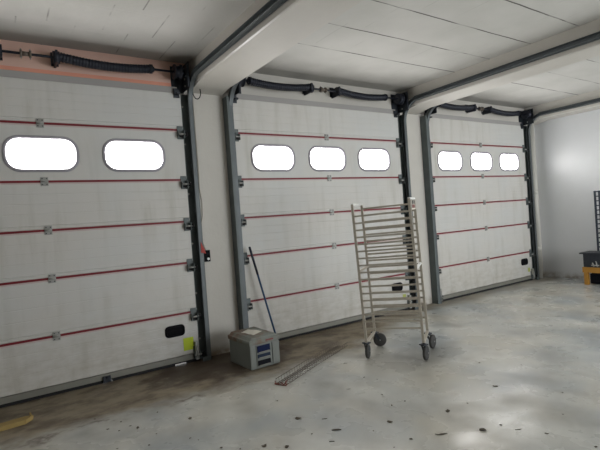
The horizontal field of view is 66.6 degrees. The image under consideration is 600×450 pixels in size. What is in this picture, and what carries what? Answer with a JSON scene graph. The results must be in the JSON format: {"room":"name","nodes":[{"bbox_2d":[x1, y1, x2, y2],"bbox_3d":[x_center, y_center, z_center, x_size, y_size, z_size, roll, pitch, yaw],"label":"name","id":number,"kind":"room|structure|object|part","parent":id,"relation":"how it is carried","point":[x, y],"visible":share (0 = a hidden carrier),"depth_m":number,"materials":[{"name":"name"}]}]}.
{"room":"loading bay","nodes":[
{"label":"loading bay","id":0,"kind":"room"},
{"bbox_2d":[0,276,599,449],"bbox_3d":[1.613,1.564,2.042,15.130,0.200,9.550,-5,1,-34],"label":"floor","id":1,"kind":"structure","parent":0,"point":[549,326],"depth_m":4.18,"materials":[{"name":"grey concrete"}]},
{"bbox_2d":[0,412,33,431],"bbox_3d":[-2.576,1.720,3.910,0.536,0.052,0.183,-5,1,-39],"label":"cardboard piece","id":2,"kind":"object","parent":1,"relation":"on","point":[24,420],"visible":1,"depth_m":3.96,"materials":[{"name":"yellow cardboard"}]},
{"bbox_2d":[228,327,279,369],"bbox_3d":[-0.526,1.405,5.248,0.397,0.345,0.526,-5,1,-36],"label":"storage box","id":3,"kind":"object","parent":1,"relation":"on","point":[261,349],"visible":0.98,"depth_m":5.08,"materials":[{"name":"grey plastic"}]},
{"bbox_2d":[241,329,260,334],"bbox_3d":[-0.570,1.230,5.254,0.246,0.007,0.183,-4,1,35],"label":"paper sheet","id":4,"kind":"object","parent":3,"relation":"on","point":[248,331],"visible":1,"depth_m":5.25,"materials":[{"name":"white paper"}]},
{"bbox_3d":[-0.539,1.271,5.251,0.397,0.077,0.514,-5,1,-36],"label":"lid","id":5,"kind":"part","parent":3,"relation":"part of","materials":[{"name":"grey plastic"}]},
{"bbox_3d":[-0.400,1.356,5.032,0.162,0.074,0.010,-5,1,-36],"label":"drawer","id":6,"kind":"part","parent":3,"relation":"part of","materials":[{"name":"blue plastic"}]},
{"bbox_3d":[-0.400,1.427,5.041,0.182,0.237,0.011,-5,1,-36],"label":"drawer frame","id":7,"kind":"part","parent":3,"relation":"part of","materials":[{"name":"grey plastic"}]},
{"bbox_3d":[-0.389,1.507,5.034,0.162,0.057,0.010,-5,1,-36],"label":"drawer","id":8,"kind":"part","parent":3,"relation":"part of","materials":[{"name":"plastic"}]},
{"bbox_3d":[-0.394,1.432,5.033,0.162,0.040,0.010,-5,1,-36],"label":"drawer","id":9,"kind":"part","parent":3,"relation":"part of","materials":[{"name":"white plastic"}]},
{"bbox_3d":[-0.271,1.419,5.134,0.090,0.242,0.011,-5,1,-36],"label":"trim","id":10,"kind":"part","parent":3,"relation":"part of","materials":[{"name":"grey plastic"}]},
{"bbox_2d":[248,247,275,332],"bbox_3d":[-0.461,0.908,5.852,0.313,1.292,0.029,-4,1,-19],"label":"pole","id":11,"kind":"object","parent":1,"relation":"on","point":[250,250],"visible":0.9,"depth_m":5.83,"materials":[{"name":"metal"}]},
{"bbox_2d":[275,341,347,385],"bbox_3d":[0.166,1.499,5.049,0.138,0.058,1.421,-4,1,31],"label":"tray","id":12,"kind":"object","parent":1,"relation":"on","point":[326,354],"visible":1,"depth_m":4.91,"materials":[{"name":"silver metal"}]},
{"bbox_2d":[351,197,435,359],"bbox_3d":[1.076,0.582,5.204,0.780,1.756,0.605,-4,1,20],"label":"trolley","id":13,"kind":"object","parent":1,"relation":"on","point":[379,339],"visible":1,"depth_m":5.08,"materials":[{"name":"silver metal"}]},
{"bbox_3d":[0.660,0.545,5.095,0.086,1.550,0.035,-4,1,0],"label":"post","id":14,"kind":"part","parent":13,"relation":"part of","materials":[{"name":"silver metal"}]},
{"bbox_3d":[0.823,0.522,5.530,0.086,1.550,0.035,-4,1,0],"label":"post","id":15,"kind":"part","parent":13,"relation":"part of","materials":[{"name":"silver metal"}]},
{"bbox_3d":[1.240,0.487,4.875,0.086,1.550,0.035,-4,1,0],"label":"post","id":16,"kind":"part","parent":13,"relation":"part of","materials":[{"name":"silver metal"}]},
{"bbox_3d":[1.403,0.464,5.309,0.086,1.550,0.035,-4,1,0],"label":"post","id":17,"kind":"part","parent":13,"relation":"part of","materials":[{"name":"silver metal"}]},
{"bbox_2d":[579,251,599,284],"bbox_3d":[5.673,0.795,8.353,0.404,0.600,0.865,-5,1,-34],"label":"bin","id":18,"kind":"object","parent":1,"relation":"on","point":[591,259],"visible":1,"depth_m":8.47,"materials":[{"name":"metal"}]},
{"bbox_3d":[5.370,0.950,8.558,0.070,0.329,0.070,-5,1,-34],"label":"leg","id":19,"kind":"part","parent":18,"relation":"part of","materials":[{"name":"orange paint"}]},
{"bbox_2d":[583,254,599,267],"bbox_3d":[5.678,0.638,8.329,0.360,0.253,0.800,-5,1,-34],"label":"tub","id":20,"kind":"object","parent":18,"relation":"in","point":[589,260],"depth_m":8.44,"materials":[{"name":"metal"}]},
{"bbox_2d":[593,191,599,250],"bbox_3d":[5.894,0.206,8.514,0.208,1.740,0.593,-5,1,-34],"label":"wire rack","id":21,"kind":"object","parent":1,"relation":"on","point":[594,192],"visible":0.87,"depth_m":8.69,"materials":[{"name":"metal"}]},
{"bbox_2d":[0,0,599,108],"bbox_3d":[1.343,-2.206,1.996,15.130,0.200,9.550,-5,1,-34],"label":"ceiling","id":22,"kind":"structure","parent":0,"point":[388,45],"depth_m":4.95,"materials":[{"name":"white paint"}]},
{"bbox_2d":[189,0,362,95],"bbox_3d":[1.340,-1.936,1.924,0.480,0.357,9.050,-5,1,-34],"label":"beam","id":23,"kind":"structure","parent":22,"relation":"attached to","point":[293,21],"depth_m":4.34,"materials":[{"name":"paint"}]},
{"bbox_2d":[400,19,599,114],"bbox_3d":[4.338,-2.175,3.921,0.430,0.357,9.050,-5,1,-34],"label":"beam","id":24,"kind":"structure","parent":22,"relation":"attached to","point":[592,49],"depth_m":6.02,"materials":[{"name":"paint"}]},
{"bbox_2d":[524,90,599,125],"bbox_3d":[7.355,-2.416,5.929,0.365,0.357,9.050,-5,1,-34],"label":"beam","id":25,"kind":"structure","parent":22,"relation":"attached to","point":[595,94],"depth_m":8.92,"materials":[{"name":"paint"}]},
{"bbox_2d":[180,90,543,355],"bbox_3d":[-1.077,-0.185,5.872,15.130,3.580,0.300,-5,1,-34],"label":"wall","id":26,"kind":"structure","parent":0,"point":[208,109],"depth_m":5.74,"materials":[{"name":"white paint"}]},
{"bbox_2d":[0,39,183,86],"bbox_3d":[-2.672,-1.701,4.681,3.161,0.310,0.031,-5,1,-34],"label":"lintel","id":27,"kind":"object","parent":26,"relation":"attached to","point":[10,61],"visible":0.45,"depth_m":4.88,"materials":[{"name":"orange paint"}]},
{"bbox_2d":[0,44,189,93],"bbox_3d":[-2.595,-1.640,4.572,3.017,0.310,0.236,-5,1,-34],"label":"shaft","id":28,"kind":"object","parent":27,"relation":"attached to","point":[179,75],"visible":1,"depth_m":4.90,"materials":[{"name":"metal"}]},
{"bbox_3d":[-2.899,-1.677,4.388,0.070,0.157,0.208,-5,1,-34],"label":"bearing plate","id":29,"kind":"part","parent":28,"relation":"part of","materials":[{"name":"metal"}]},
{"bbox_3d":[-2.493,-1.710,4.659,0.070,0.157,0.208,-5,1,-34],"label":"bearing plate","id":30,"kind":"part","parent":28,"relation":"part of","materials":[{"name":"metal"}]},
{"bbox_2d":[0,69,203,407],"bbox_3d":[-2.543,0.088,4.625,3.048,3.273,0.139,-5,1,-34],"label":"door","id":31,"kind":"structure","parent":26,"relation":"in","point":[97,266],"depth_m":4.85,"materials":[{"name":"white metal"}]},
{"bbox_3d":[-2.620,-0.721,4.644,0.626,0.310,0.004,-5,1,-34],"label":"pane","id":32,"kind":"part","parent":31,"relation":"part of","materials":[{"name":"glass"}]},
{"bbox_3d":[-2.662,-1.255,4.642,2.980,0.430,0.040,-5,1,-34],"label":"panel","id":33,"kind":"part","parent":31,"relation":"part of","materials":[{"name":"white metal"}]},
{"bbox_3d":[-2.624,-0.735,4.649,2.980,0.571,0.040,-5,1,-34],"label":"window panel","id":34,"kind":"part","parent":31,"relation":"part of","materials":[{"name":"white metal"}]},
{"bbox_3d":[-2.586,-0.192,4.655,2.980,0.476,0.040,-5,1,-34],"label":"panel","id":35,"kind":"part","parent":31,"relation":"part of","materials":[{"name":"white metal"}]},
{"bbox_3d":[-2.550,0.300,4.662,2.980,0.470,0.040,-5,1,-34],"label":"panel","id":36,"kind":"part","parent":31,"relation":"part of","materials":[{"name":"white metal"}]},
{"bbox_3d":[-2.450,1.656,4.674,2.980,0.064,0.054,-5,1,-34],"label":"rail","id":37,"kind":"part","parent":31,"relation":"part of","materials":[{"name":"metal"}]},
{"bbox_3d":[-2.512,0.838,4.668,2.980,0.566,0.040,-5,1,-34],"label":"panel","id":38,"kind":"part","parent":31,"relation":"part of","materials":[{"name":"white metal"}]},
{"bbox_3d":[-2.473,1.382,4.675,2.980,0.482,0.040,-5,1,-34],"label":"panel","id":39,"kind":"part","parent":31,"relation":"part of","materials":[{"name":"white metal"}]},
{"bbox_3d":[-1.862,-0.781,5.149,0.626,0.310,0.004,-5,1,-34],"label":"pane","id":40,"kind":"part","parent":31,"relation":"part of","materials":[{"name":"glass"}]},
{"bbox_3d":[-1.453,1.237,5.323,0.236,0.136,0.014,-5,1,-34],"label":"recessed handle","id":41,"kind":"part","parent":31,"relation":"part of","materials":[{"name":"black plastic"}]},
{"bbox_2d":[193,103,205,249],"bbox_3d":[-1.250,-0.643,5.583,0.065,1.916,0.010,-5,1,-34],"label":"cable","id":42,"kind":"object","parent":26,"relation":"attached to","point":[193,103],"visible":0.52,"depth_m":5.59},
{"bbox_2d":[204,250,210,261],"bbox_3d":[-1.138,0.379,5.597,0.074,0.140,0.055,-5,1,-34],"label":"switch","id":43,"kind":"object","parent":26,"relation":"attached to","point":[207,255],"visible":0.87,"depth_m":5.58,"materials":[{"name":"black plastic"}]},
{"bbox_2d":[180,0,287,361],"bbox_3d":[-0.081,-0.229,3.682,0.148,3.579,4.449,-5,1,-34],"label":"door track","id":44,"kind":"object","parent":26,"relation":"attached to","point":[270,6],"visible":0.94,"depth_m":5.46,"materials":[{"name":"metal"}]},
{"bbox_2d":[201,243,205,253],"bbox_3d":[-1.158,0.272,5.468,0.061,0.150,0.003,-5,1,-34],"label":"tag","id":45,"kind":"object","parent":44,"relation":"attached to","point":[202,247],"visible":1,"depth_m":5.46,"materials":[{"name":"red plastic"}]},
{"bbox_3d":[-1.112,1.592,5.446,0.095,0.050,0.014,-5,1,-34],"label":"foot plate","id":46,"kind":"part","parent":44,"relation":"part of","materials":[{"name":"metal"}]},
{"bbox_2d":[222,82,248,329],"bbox_3d":[0.387,-0.267,3.993,0.130,3.579,4.449,-5,1,-34],"label":"door track","id":47,"kind":"object","parent":26,"relation":"attached to","point":[227,101],"visible":0.5,"depth_m":5.74,"materials":[{"name":"metal"}]},
{"bbox_2d":[226,73,399,108],"bbox_3d":[0.351,-1.942,6.695,3.151,0.310,0.028,-5,1,-34],"label":"lintel","id":48,"kind":"object","parent":26,"relation":"attached to","point":[317,96],"visible":0.53,"depth_m":6.60,"materials":[{"name":"paint"}]},
{"bbox_2d":[234,77,408,112],"bbox_3d":[0.421,-1.880,6.580,3.017,0.310,0.236,-5,1,-34],"label":"shaft","id":49,"kind":"object","parent":48,"relation":"attached to","point":[399,102],"visible":0.95,"depth_m":6.59,"materials":[{"name":"metal"}]},
{"bbox_3d":[0.117,-1.918,6.397,0.070,0.157,0.208,-5,1,-34],"label":"bearing plate","id":50,"kind":"part","parent":49,"relation":"part of","materials":[{"name":"metal"}]},
{"bbox_3d":[0.524,-1.950,6.668,0.070,0.157,0.208,-5,1,-34],"label":"bearing plate","id":51,"kind":"part","parent":49,"relation":"part of","materials":[{"name":"metal"}]},
{"bbox_2d":[233,94,412,340],"bbox_3d":[0.473,-0.153,6.634,3.048,3.273,0.139,-5,1,-34],"label":"door","id":52,"kind":"structure","parent":26,"relation":"in","point":[302,165],"depth_m":6.47,"materials":[{"name":"white metal"}]},
{"bbox_3d":[-0.361,-0.901,6.148,0.626,0.310,0.004,-5,1,-34],"label":"pane","id":53,"kind":"part","parent":52,"relation":"part of","materials":[{"name":"glass"}]},
{"bbox_3d":[0.355,-1.496,6.651,2.980,0.430,0.040,-5,1,-34],"label":"panel","id":54,"kind":"part","parent":52,"relation":"part of","materials":[{"name":"white metal"}]},
{"bbox_3d":[0.392,-0.976,6.657,2.980,0.571,0.040,-5,1,-34],"label":"window panel","id":55,"kind":"part","parent":52,"relation":"part of","materials":[{"name":"white metal"}]},
{"bbox_3d":[0.431,-0.433,6.664,2.980,0.476,0.040,-5,1,-34],"label":"panel","id":56,"kind":"part","parent":52,"relation":"part of","materials":[{"name":"white metal"}]},
{"bbox_3d":[0.466,0.060,6.670,2.980,0.470,0.040,-5,1,-34],"label":"panel","id":57,"kind":"part","parent":52,"relation":"part of","materials":[{"name":"white metal"}]},
{"bbox_3d":[0.505,0.597,6.677,2.980,0.566,0.040,-5,1,-34],"label":"panel","id":58,"kind":"part","parent":52,"relation":"part of","materials":[{"name":"white metal"}]},
{"bbox_3d":[0.396,-0.961,6.653,0.626,0.310,0.004,-5,1,-34],"label":"pane","id":59,"kind":"part","parent":52,"relation":"part of","materials":[{"name":"glass"}]},
{"bbox_3d":[0.544,1.141,6.683,2.980,0.482,0.040,-5,1,-34],"label":"panel","id":60,"kind":"part","parent":52,"relation":"part of","materials":[{"name":"white metal"}]},
{"bbox_3d":[0.566,1.416,6.683,2.980,0.064,0.054,-5,1,-34],"label":"rail","id":61,"kind":"part","parent":52,"relation":"part of","materials":[{"name":"metal"}]},
{"bbox_3d":[1.154,-1.022,7.157,0.626,0.310,0.004,-5,1,-34],"label":"pane","id":62,"kind":"part","parent":52,"relation":"part of","materials":[{"name":"glass"}]},
{"bbox_3d":[1.563,0.996,7.332,0.236,0.136,0.014,-5,1,-34],"label":"recessed handle","id":63,"kind":"part","parent":52,"relation":"part of","materials":[{"name":"black plastic"}]},
{"bbox_2d":[420,106,441,303],"bbox_3d":[3.422,-0.509,6.015,0.130,3.579,4.449,-5,1,-34],"label":"door track","id":64,"kind":"object","parent":26,"relation":"attached to","point":[424,120],"visible":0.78,"depth_m":7.77,"materials":[{"name":"metal"}]},
{"bbox_3d":[3.459,-0.436,5.997,0.082,3.420,4.383,-5,1,-34],"label":"rail","id":65,"kind":"part","parent":64,"relation":"part of","materials":[{"name":"metal"}]},
{"bbox_2d":[421,100,523,121],"bbox_3d":[3.361,-2.182,8.700,3.231,0.310,0.028,-5,1,-34],"label":"lintel","id":66,"kind":"object","parent":26,"relation":"attached to","point":[477,114],"visible":0.35,"depth_m":8.73,"materials":[{"name":"paint"}]},
{"bbox_2d":[425,103,533,124],"bbox_3d":[3.457,-2.123,8.602,3.017,0.310,0.236,-5,1,-34],"label":"shaft","id":67,"kind":"object","parent":66,"relation":"attached to","point":[526,117],"visible":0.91,"depth_m":8.70,"materials":[{"name":"metal"}]},
{"bbox_3d":[3.153,-2.160,8.418,0.070,0.157,0.208,-5,1,-34],"label":"bearing plate","id":68,"kind":"part","parent":67,"relation":"part of","materials":[{"name":"metal"}]},
{"bbox_3d":[3.559,-2.193,8.689,0.070,0.157,0.208,-5,1,-34],"label":"bearing plate","id":69,"kind":"part","parent":67,"relation":"part of","materials":[{"name":"metal"}]},
{"bbox_2d":[424,113,536,300],"bbox_3d":[3.509,-0.395,8.655,3.048,3.273,0.139,-5,1,-34],"label":"door","id":70,"kind":"structure","parent":26,"relation":"in","point":[481,202],"depth_m":8.59,"materials":[{"name":"white metal"}]},
{"bbox_3d":[2.674,-1.143,8.169,0.626,0.310,0.004,-5,1,-34],"label":"pane","id":71,"kind":"part","parent":70,"relation":"part of","materials":[{"name":"white glass"}]},
{"bbox_3d":[3.390,-1.738,8.672,2.980,0.430,0.040,-5,1,-34],"label":"panel","id":72,"kind":"part","parent":70,"relation":"part of","materials":[{"name":"white metal"}]},
{"bbox_3d":[3.428,-1.218,8.679,2.980,0.571,0.040,-5,1,-34],"label":"window panel","id":73,"kind":"part","parent":70,"relation":"part of","materials":[{"name":"white metal"}]},
{"bbox_3d":[3.466,-0.675,8.685,2.980,0.476,0.040,-5,1,-34],"label":"panel","id":74,"kind":"part","parent":70,"relation":"part of","materials":[{"name":"white metal"}]},
{"bbox_3d":[3.432,-1.203,8.674,0.626,0.310,0.004,-5,1,-34],"label":"pane","id":75,"kind":"part","parent":70,"relation":"part of","materials":[{"name":"white glass"}]},
{"bbox_3d":[3.502,-0.182,8.691,2.980,0.470,0.040,-5,1,-34],"label":"panel","id":76,"kind":"part","parent":70,"relation":"part of","materials":[{"name":"white metal"}]},
{"bbox_3d":[3.540,0.355,8.698,2.980,0.566,0.040,-5,1,-34],"label":"panel","id":77,"kind":"part","parent":70,"relation":"part of","materials":[{"name":"white metal"}]},
{"bbox_3d":[3.579,0.899,8.705,2.980,0.482,0.040,-5,1,-34],"label":"panel","id":78,"kind":"part","parent":70,"relation":"part of","materials":[{"name":"white metal"}]},
{"bbox_3d":[3.602,1.174,8.704,2.980,0.064,0.054,-5,1,-34],"label":"rail","id":79,"kind":"part","parent":70,"relation":"part of","materials":[{"name":"metal"}]},
{"bbox_3d":[4.190,-1.264,9.179,0.626,0.310,0.004,-5,1,-34],"label":"pane","id":80,"kind":"part","parent":70,"relation":"part of","materials":[{"name":"white glass"}]},
{"bbox_3d":[4.599,0.754,9.353,0.236,0.136,0.014,-5,1,-34],"label":"recessed handle","id":81,"kind":"part","parent":70,"relation":"part of","materials":[{"name":"black plastic"}]},
{"bbox_2d":[397,31,599,309],"bbox_3d":[2.935,-0.470,5.690,0.148,3.579,4.449,-5,1,-34],"label":"door track","id":82,"kind":"object","parent":26,"relation":"attached to","point":[402,125],"visible":0.8,"depth_m":6.98,"materials":[{"name":"metal"}]},
{"bbox_2d":[530,124,542,277],"bbox_3d":[4.972,-0.522,9.648,0.114,3.295,0.114,-5,1,-34],"label":"downpipe","id":83,"kind":"object","parent":26,"relation":"attached to","point":[539,246],"visible":0.59,"depth_m":9.60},
{"bbox_2d":[523,98,599,279],"bbox_3d":[5.971,-0.712,7.712,0.148,3.579,4.449,-5,1,-34],"label":"door track","id":84,"kind":"object","parent":26,"relation":"attached to","point":[526,130],"visible":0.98,"depth_m":9.52,"materials":[{"name":"metal"}]},
{"bbox_2d":[534,109,599,278],"bbox_3d":[7.761,-0.820,6.022,0.200,3.580,9.250,-5,1,-34],"label":"wall","id":85,"kind":"structure","parent":0,"point":[567,148],"depth_m":9.32,"materials":[{"name":"white paint"}]}
]}

